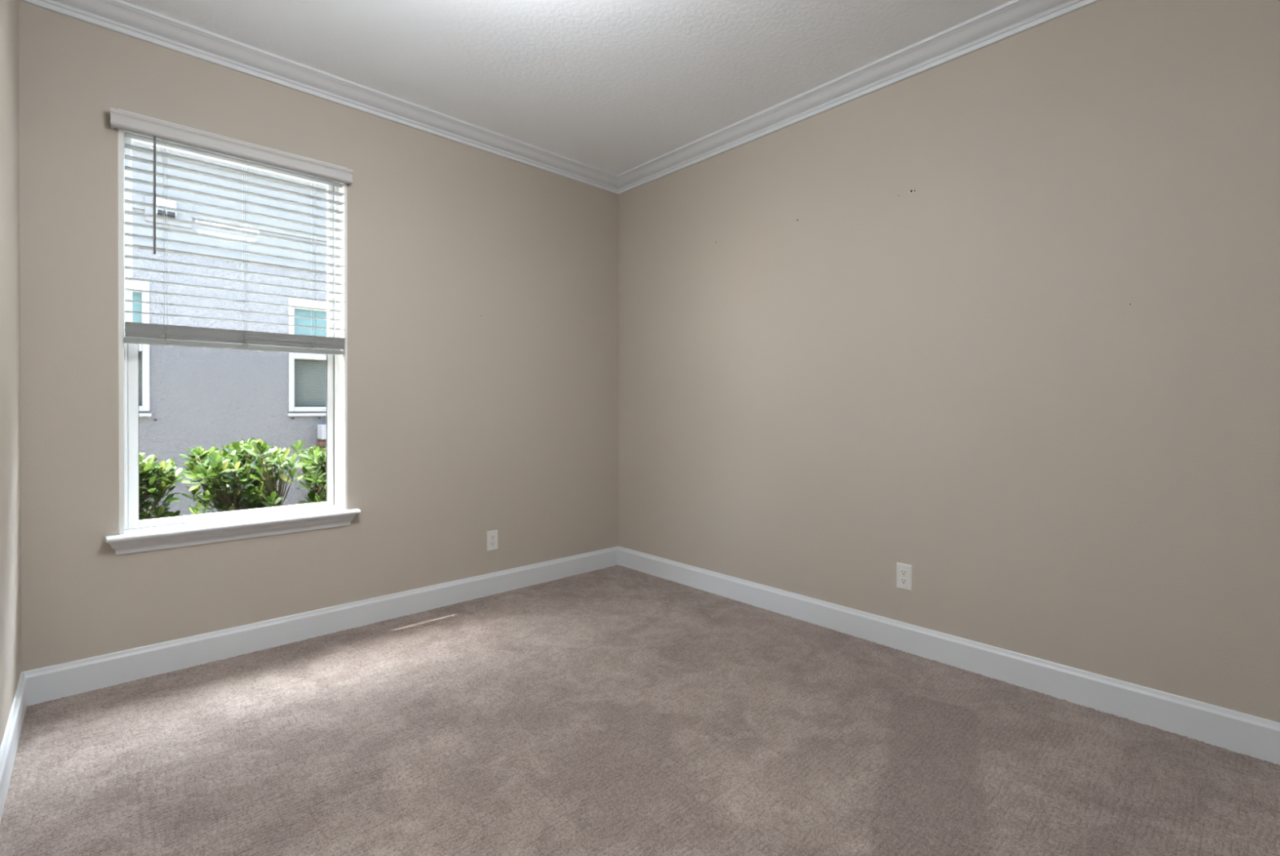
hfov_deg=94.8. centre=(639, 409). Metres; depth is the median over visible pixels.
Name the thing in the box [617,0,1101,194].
trim
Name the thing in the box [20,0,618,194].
trim
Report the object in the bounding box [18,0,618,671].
wall
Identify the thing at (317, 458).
shrub
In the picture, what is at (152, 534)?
window
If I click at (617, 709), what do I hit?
floor
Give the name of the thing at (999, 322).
wall
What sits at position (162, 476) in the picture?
shrub
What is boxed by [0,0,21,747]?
wall
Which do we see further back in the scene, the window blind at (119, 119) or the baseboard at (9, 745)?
the window blind at (119, 119)
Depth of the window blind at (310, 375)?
6.49 m
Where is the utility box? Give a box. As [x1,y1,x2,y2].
[316,423,326,493]
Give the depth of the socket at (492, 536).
3.49 m
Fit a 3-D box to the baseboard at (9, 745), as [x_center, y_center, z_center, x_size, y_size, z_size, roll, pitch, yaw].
[-0.525,1.050,0.285,0.014,0.130,5.200,0,0,-43]
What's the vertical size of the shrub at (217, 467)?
1.278 m
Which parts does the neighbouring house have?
pane, belt trim, pane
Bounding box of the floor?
[0,564,1279,855]
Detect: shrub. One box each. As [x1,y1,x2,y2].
[127,452,187,529]
[178,437,303,515]
[289,439,334,507]
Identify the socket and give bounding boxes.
[489,533,495,539]
[489,541,495,546]
[900,568,907,575]
[900,577,907,584]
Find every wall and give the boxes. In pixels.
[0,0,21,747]
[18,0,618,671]
[617,0,1279,722]
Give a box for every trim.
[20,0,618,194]
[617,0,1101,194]
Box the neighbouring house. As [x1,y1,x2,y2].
[131,140,326,517]
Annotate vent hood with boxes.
[155,197,176,216]
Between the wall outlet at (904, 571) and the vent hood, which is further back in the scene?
the vent hood
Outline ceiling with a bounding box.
[121,0,1013,174]
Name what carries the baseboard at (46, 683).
attached to the wall at (482, 286)
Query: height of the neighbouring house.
6.300 m
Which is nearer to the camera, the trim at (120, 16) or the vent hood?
the trim at (120, 16)
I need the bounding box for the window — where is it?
[105,108,360,554]
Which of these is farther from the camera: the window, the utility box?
the utility box
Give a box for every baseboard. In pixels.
[0,671,26,822]
[22,546,617,705]
[617,545,1279,764]
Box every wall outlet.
[486,528,497,551]
[896,561,912,591]
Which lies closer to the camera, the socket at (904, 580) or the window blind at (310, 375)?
the socket at (904, 580)
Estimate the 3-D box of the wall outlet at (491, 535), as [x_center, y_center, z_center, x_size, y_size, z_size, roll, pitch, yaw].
[-0.876,0.777,3.498,0.070,0.117,0.008,0,0,-43]
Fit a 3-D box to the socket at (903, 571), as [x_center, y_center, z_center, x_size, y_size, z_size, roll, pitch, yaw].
[1.208,0.746,2.695,0.002,0.028,0.034,0,0,-43]
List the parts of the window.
sash, sash, sill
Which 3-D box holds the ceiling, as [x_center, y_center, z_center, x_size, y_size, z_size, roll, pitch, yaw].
[0.541,-1.642,1.265,3.224,0.120,5.510,0,0,-43]
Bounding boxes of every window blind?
[110,107,353,355]
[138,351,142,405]
[294,359,326,406]
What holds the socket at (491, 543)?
attached to the wall outlet at (491, 535)

